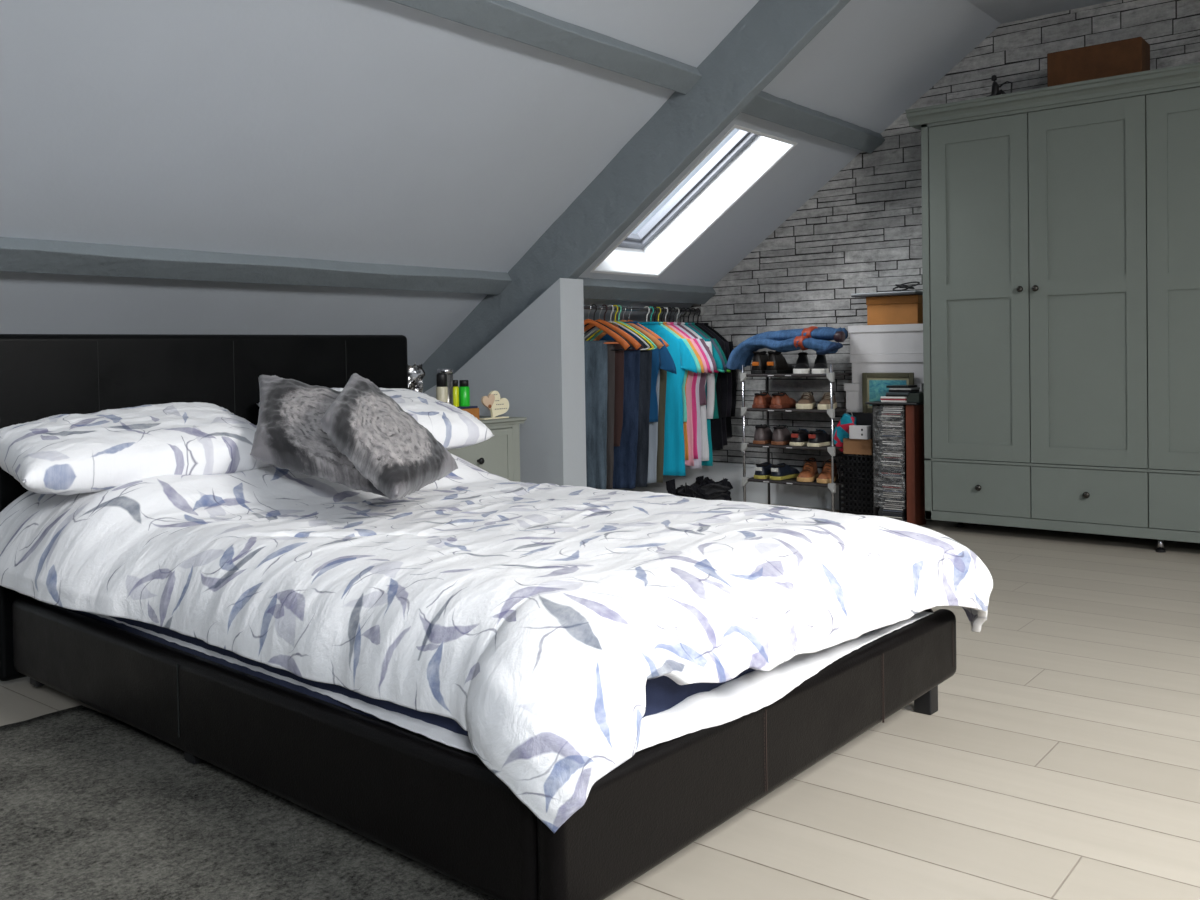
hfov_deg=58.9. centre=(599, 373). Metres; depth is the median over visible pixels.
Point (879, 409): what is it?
case
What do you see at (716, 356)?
t-shirt
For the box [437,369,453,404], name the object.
metal tin
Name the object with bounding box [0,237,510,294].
ceiling beam
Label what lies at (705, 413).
t-shirt
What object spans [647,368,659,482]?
trousers
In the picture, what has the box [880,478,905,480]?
case
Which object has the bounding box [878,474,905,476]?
case
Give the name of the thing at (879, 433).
case
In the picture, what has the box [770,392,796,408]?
shoe
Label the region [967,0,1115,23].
ceiling
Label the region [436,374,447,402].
spray can
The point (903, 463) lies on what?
case
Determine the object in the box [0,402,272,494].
pillow
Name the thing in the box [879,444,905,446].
case
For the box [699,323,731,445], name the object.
jacket
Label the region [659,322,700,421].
t-shirt
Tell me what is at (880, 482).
case
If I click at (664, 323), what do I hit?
t-shirt
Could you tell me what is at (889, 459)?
case
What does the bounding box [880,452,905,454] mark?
case
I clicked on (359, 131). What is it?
ceiling
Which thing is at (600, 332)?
clothes hanger
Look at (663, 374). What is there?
trousers
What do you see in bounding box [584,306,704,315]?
rail
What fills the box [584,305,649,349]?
clothes hanger
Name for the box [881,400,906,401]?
case
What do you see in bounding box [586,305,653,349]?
clothes hanger
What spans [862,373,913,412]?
picture frame
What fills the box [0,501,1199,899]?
floor
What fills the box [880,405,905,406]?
case
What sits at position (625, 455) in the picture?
trousers
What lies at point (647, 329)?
clothes hanger
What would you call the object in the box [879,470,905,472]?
case
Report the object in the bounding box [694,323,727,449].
jacket
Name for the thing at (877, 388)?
picture
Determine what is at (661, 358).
t-shirt
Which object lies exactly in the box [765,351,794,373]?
shoe
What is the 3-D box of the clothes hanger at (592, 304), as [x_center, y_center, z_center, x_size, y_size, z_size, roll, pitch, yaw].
[-0.032,-0.275,6.346,0.488,0.283,0.023,0,1,22]
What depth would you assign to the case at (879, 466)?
6.01 m
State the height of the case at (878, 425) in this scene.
0.010 m
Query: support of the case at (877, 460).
on the case at (903, 463)
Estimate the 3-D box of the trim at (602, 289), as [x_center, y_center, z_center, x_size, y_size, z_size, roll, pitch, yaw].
[0.131,-0.508,6.470,0.135,0.118,1.930,0,1,39]
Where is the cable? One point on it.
(903, 285)
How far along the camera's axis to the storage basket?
6.26 m
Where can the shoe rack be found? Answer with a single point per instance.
(831, 448)
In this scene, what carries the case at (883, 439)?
on the case at (878, 440)
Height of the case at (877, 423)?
0.010 m
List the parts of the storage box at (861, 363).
lid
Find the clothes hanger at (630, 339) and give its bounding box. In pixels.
[584,304,640,349]
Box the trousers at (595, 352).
[584,340,607,489]
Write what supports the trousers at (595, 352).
hanging from the clothes hanger at (620, 340)
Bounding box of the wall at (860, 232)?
[675,0,1199,469]
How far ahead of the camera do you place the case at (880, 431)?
6.02 m
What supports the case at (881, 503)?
on the case at (880, 505)
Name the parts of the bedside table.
drawer, knob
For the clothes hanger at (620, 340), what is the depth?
6.25 m
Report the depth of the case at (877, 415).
6.02 m
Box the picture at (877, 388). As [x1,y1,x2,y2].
[869,380,905,405]
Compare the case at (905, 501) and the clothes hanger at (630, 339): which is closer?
the case at (905, 501)
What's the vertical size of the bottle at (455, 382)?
0.127 m
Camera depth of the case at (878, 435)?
6.01 m
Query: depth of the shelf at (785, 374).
6.40 m
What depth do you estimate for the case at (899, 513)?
6.03 m
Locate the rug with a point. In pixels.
(94, 805)
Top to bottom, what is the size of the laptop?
0.021 m
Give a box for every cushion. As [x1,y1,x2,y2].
[250,375,404,497]
[320,373,457,499]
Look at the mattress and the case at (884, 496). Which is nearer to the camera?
the mattress
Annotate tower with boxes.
[865,401,925,525]
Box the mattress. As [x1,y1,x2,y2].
[88,611,933,754]
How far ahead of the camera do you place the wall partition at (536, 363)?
5.39 m
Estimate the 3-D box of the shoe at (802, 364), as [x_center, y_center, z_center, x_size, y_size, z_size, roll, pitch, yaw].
[1.241,-0.068,6.521,0.101,0.131,0.290,-1,1,14]
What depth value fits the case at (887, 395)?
5.99 m
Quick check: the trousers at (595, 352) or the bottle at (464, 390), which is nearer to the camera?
the bottle at (464, 390)
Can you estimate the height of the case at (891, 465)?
0.010 m
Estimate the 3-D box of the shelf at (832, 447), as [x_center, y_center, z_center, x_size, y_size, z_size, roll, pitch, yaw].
[1.223,0.441,6.540,0.600,0.018,0.318,0,1,39]
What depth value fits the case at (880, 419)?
6.01 m
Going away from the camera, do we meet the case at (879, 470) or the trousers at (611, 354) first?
the case at (879, 470)
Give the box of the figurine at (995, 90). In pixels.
[986,75,1012,96]
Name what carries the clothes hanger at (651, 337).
hanging from the rail
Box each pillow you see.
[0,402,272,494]
[257,388,493,449]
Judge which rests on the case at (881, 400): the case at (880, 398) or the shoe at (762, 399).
the case at (880, 398)
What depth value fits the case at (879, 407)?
6.01 m
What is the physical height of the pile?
0.212 m
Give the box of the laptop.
[851,290,922,297]
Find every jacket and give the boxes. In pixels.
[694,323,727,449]
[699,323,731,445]
[704,323,736,436]
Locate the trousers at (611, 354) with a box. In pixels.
[606,340,614,488]
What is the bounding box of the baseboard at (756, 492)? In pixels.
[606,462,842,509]
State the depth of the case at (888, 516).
6.01 m
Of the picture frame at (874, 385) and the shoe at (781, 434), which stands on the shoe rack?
the shoe at (781, 434)
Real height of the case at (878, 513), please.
0.010 m
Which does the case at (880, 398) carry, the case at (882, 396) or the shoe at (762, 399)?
the case at (882, 396)
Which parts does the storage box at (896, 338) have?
lid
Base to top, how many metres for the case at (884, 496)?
0.010 m
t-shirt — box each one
[599,321,676,421]
[638,322,696,475]
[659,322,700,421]
[663,322,703,459]
[667,322,707,465]
[670,322,711,458]
[673,322,713,468]
[677,322,718,404]
[681,322,714,460]
[684,322,724,465]
[687,322,725,410]
[691,323,730,418]
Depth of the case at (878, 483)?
6.02 m
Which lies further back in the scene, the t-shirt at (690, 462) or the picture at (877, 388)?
the t-shirt at (690, 462)
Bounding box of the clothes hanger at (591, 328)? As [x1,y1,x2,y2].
[584,304,642,350]
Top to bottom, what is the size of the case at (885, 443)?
0.010 m
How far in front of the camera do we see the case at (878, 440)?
6.02 m
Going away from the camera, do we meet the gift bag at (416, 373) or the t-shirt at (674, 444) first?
the gift bag at (416, 373)
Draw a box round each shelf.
[746,373,851,376]
[747,407,846,412]
[747,443,841,450]
[748,477,842,486]
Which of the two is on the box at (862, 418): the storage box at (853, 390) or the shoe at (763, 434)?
the storage box at (853, 390)
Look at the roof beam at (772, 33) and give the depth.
5.04 m
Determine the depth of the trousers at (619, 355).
6.35 m
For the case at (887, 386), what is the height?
0.013 m
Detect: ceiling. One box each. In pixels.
[0,0,999,365]
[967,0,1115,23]
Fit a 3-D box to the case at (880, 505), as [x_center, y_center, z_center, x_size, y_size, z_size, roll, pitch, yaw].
[1.687,0.753,6.082,0.140,0.010,0.125,0,1,39]
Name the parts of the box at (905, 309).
lid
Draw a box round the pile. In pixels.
[666,476,732,500]
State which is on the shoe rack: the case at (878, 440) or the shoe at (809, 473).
the shoe at (809, 473)
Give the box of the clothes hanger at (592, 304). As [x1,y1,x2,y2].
[584,304,632,350]
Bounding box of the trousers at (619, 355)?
[613,340,623,445]
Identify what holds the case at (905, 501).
on the case at (886, 502)
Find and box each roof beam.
[422,0,850,392]
[741,91,884,152]
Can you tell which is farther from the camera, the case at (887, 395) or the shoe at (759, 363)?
the shoe at (759, 363)
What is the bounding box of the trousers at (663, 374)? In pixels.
[656,340,666,482]
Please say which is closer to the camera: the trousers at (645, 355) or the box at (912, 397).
the box at (912, 397)
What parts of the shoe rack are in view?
post, post, post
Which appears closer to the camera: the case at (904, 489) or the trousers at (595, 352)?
the case at (904, 489)
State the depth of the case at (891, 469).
6.01 m
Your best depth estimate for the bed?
2.35 m
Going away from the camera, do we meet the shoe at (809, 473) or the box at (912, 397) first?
the box at (912, 397)
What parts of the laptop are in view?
lid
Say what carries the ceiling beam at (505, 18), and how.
attached to the ceiling at (359, 131)
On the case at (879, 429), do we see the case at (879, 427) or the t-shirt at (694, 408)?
the case at (879, 427)
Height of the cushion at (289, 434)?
0.351 m
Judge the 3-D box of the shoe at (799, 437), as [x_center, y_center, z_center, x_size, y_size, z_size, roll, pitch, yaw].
[1.255,0.382,6.512,0.101,0.100,0.290,0,1,39]
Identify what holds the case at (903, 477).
on the case at (880, 478)
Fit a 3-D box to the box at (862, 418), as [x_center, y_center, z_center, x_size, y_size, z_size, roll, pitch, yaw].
[1.694,0.303,6.303,0.380,0.147,0.200,0,1,39]
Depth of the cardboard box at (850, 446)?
6.24 m
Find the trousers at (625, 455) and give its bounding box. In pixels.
[613,340,639,488]
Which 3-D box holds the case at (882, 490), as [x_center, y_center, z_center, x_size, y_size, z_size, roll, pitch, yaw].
[1.687,0.663,6.069,0.140,0.010,0.125,0,1,39]
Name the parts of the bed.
leg, leg, headboard, rail, foot rail, leg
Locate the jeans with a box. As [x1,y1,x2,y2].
[725,326,847,369]
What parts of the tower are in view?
panel, panel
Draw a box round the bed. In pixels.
[0,334,956,899]
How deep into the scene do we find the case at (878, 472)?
6.02 m
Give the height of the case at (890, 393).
0.011 m
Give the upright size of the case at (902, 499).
0.010 m
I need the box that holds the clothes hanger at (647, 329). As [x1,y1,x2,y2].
[627,306,668,346]
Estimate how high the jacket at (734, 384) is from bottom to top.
0.774 m
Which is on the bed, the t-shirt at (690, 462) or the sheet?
the sheet
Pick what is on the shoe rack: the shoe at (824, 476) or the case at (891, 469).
the shoe at (824, 476)
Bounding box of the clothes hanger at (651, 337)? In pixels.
[592,305,663,348]
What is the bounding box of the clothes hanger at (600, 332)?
[590,305,656,349]
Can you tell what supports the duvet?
on the sheet
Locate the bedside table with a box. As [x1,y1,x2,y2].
[447,416,526,481]
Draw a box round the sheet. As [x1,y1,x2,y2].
[52,604,879,736]
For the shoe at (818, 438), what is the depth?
6.35 m
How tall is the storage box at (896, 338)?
0.170 m
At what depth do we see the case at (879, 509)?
6.02 m
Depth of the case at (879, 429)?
6.01 m
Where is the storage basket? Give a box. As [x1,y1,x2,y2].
[837,453,872,515]
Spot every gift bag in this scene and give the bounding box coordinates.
[408,363,424,392]
[834,409,855,451]
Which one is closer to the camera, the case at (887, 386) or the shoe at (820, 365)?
the case at (887, 386)
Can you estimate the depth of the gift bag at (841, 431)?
6.33 m
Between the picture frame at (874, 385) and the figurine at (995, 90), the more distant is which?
the picture frame at (874, 385)
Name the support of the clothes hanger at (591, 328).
hanging from the rail
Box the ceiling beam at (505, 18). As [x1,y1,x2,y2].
[389,0,701,93]
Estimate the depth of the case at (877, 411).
6.01 m
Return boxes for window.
[590,124,797,277]
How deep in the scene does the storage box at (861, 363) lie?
6.22 m
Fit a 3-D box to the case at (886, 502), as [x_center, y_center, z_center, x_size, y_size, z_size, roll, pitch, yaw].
[1.693,0.731,6.071,0.140,0.010,0.125,0,1,39]
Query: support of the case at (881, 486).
on the case at (904, 489)
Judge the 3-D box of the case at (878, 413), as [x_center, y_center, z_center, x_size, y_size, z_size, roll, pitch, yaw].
[1.678,0.227,6.068,0.140,0.010,0.125,0,1,39]
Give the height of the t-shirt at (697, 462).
0.952 m
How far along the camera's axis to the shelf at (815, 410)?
6.40 m
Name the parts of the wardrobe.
knob, door, drawer, knob, knob, cornice, knob, door, drawer, leg, door, drawer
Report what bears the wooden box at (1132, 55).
on the wardrobe
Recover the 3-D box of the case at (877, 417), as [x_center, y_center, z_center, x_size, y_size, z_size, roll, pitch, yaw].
[1.674,0.249,6.066,0.140,0.010,0.125,0,1,39]
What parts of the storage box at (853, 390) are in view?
lid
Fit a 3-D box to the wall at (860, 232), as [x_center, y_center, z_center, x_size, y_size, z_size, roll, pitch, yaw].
[3.348,-0.522,5.249,9.300,2.932,0.202,0,1,39]
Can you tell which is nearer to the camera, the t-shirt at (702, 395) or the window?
the window
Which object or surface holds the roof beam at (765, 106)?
attached to the wall at (860, 232)
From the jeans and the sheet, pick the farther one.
the jeans
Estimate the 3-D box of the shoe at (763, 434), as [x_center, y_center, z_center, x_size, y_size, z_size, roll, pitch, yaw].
[1.044,0.372,6.681,0.101,0.120,0.290,0,1,31]
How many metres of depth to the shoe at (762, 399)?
6.58 m
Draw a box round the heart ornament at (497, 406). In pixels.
[479,391,508,419]
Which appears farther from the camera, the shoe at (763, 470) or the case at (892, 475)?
the shoe at (763, 470)
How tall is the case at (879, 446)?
0.010 m
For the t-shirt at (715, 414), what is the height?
0.645 m
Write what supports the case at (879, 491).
on the case at (879, 493)
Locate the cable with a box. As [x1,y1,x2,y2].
[892,281,919,290]
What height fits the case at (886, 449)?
0.010 m
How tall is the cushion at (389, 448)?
0.322 m
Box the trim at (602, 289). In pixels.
[577,277,715,303]
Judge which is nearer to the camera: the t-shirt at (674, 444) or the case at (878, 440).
the case at (878, 440)
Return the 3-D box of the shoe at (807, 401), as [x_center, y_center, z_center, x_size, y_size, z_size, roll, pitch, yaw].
[1.265,0.160,6.509,0.101,0.100,0.290,-1,1,19]
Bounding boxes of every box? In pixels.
[457,406,478,419]
[843,438,872,454]
[844,383,923,411]
[848,324,922,353]
[849,412,872,437]
[849,425,870,439]
[850,353,923,383]
[866,295,922,324]
[907,393,923,402]
[1047,37,1149,86]
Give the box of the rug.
[0,705,496,899]
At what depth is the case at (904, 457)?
6.01 m
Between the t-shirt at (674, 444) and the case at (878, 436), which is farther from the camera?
the t-shirt at (674, 444)
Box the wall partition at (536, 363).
[424,278,586,486]
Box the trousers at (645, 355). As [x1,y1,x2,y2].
[635,340,651,486]
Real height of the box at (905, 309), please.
0.165 m
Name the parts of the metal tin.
lid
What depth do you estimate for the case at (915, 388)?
5.98 m
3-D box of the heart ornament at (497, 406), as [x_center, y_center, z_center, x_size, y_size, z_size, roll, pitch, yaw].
[-0.512,0.150,5.170,0.058,0.136,0.207,0,1,39]
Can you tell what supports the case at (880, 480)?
on the case at (878, 483)
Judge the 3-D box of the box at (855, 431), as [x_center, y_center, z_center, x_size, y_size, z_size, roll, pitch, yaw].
[1.522,0.342,6.221,0.115,0.078,0.056,0,1,39]
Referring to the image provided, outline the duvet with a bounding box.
[0,454,992,832]
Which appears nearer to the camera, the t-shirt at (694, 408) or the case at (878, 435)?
the case at (878, 435)
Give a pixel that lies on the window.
(749, 155)
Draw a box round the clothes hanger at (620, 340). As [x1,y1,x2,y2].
[584,304,629,349]
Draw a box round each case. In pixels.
[877,411,905,412]
[877,415,905,416]
[877,417,905,418]
[877,423,905,424]
[877,430,905,432]
[877,460,905,462]
[878,413,905,414]
[878,421,905,422]
[878,425,905,426]
[878,432,905,434]
[878,435,905,436]
[878,436,905,438]
[878,440,905,442]
[878,454,905,456]
[878,458,905,460]
[878,462,905,464]
[878,472,905,474]
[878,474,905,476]
[878,481,906,484]
[878,483,906,486]
[878,485,906,488]
[878,495,906,498]
[878,511,906,514]
[878,513,906,516]
[879,407,905,408]
[879,409,905,410]
[879,427,905,428]
[879,429,905,430]
[879,438,905,440]
[879,442,905,444]
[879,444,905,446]
[879,446,905,448]
[879,450,905,452]
[879,456,905,458]
[879,464,905,466]
[879,466,905,468]
[879,468,905,470]
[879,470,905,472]
[879,489,906,492]
[879,491,906,494]
[879,493,906,496]
[879,504,906,508]
[879,509,906,512]
[879,515,906,518]
[880,398,906,400]
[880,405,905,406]
[880,419,905,420]
[880,448,905,450]
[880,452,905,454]
[880,476,905,478]
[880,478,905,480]
[880,480,906,482]
[880,487,906,490]
[880,501,906,504]
[880,507,906,510]
[881,396,906,398]
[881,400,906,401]
[881,497,906,500]
[881,499,906,502]
[881,503,906,506]
[886,385,916,387]
[886,392,916,394]
[886,394,907,396]
[889,387,919,389]
[889,389,918,391]
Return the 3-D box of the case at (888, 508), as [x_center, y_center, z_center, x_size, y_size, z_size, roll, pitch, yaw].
[1.691,0.764,6.076,0.140,0.010,0.125,0,1,39]
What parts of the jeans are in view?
leg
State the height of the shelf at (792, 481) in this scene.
0.018 m
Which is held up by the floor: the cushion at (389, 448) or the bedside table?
the bedside table
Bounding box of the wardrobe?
[905,62,1199,552]
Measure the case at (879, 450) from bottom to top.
0.010 m
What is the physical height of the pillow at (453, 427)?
0.240 m
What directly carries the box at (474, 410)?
on the bedside table
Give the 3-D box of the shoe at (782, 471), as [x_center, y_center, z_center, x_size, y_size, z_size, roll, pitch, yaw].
[1.149,0.599,6.605,0.101,0.096,0.290,0,1,39]
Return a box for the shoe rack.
[740,364,855,511]
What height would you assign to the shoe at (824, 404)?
0.100 m
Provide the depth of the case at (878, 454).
6.01 m
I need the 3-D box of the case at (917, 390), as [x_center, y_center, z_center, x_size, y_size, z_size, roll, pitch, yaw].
[1.726,0.096,6.037,0.130,0.013,0.125,0,1,39]
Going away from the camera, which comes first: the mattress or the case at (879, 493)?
the mattress
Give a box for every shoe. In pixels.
[751,351,767,373]
[752,392,771,407]
[753,424,772,443]
[754,462,772,478]
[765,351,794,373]
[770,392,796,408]
[770,463,799,479]
[771,425,791,444]
[790,428,809,445]
[793,352,809,373]
[796,392,815,408]
[797,458,818,481]
[807,429,834,446]
[812,353,828,373]
[816,459,837,482]
[817,392,836,409]
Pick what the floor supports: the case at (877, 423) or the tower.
the tower
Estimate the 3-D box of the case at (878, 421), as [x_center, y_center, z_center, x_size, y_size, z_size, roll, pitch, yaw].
[1.681,0.271,6.071,0.140,0.010,0.125,0,1,39]
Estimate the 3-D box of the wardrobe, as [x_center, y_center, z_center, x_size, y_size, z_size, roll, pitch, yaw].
[2.753,-0.289,5.243,2.340,2.286,0.557,0,1,39]
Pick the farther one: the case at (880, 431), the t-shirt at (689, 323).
the t-shirt at (689, 323)
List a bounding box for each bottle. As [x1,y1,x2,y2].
[453,380,458,406]
[459,380,469,406]

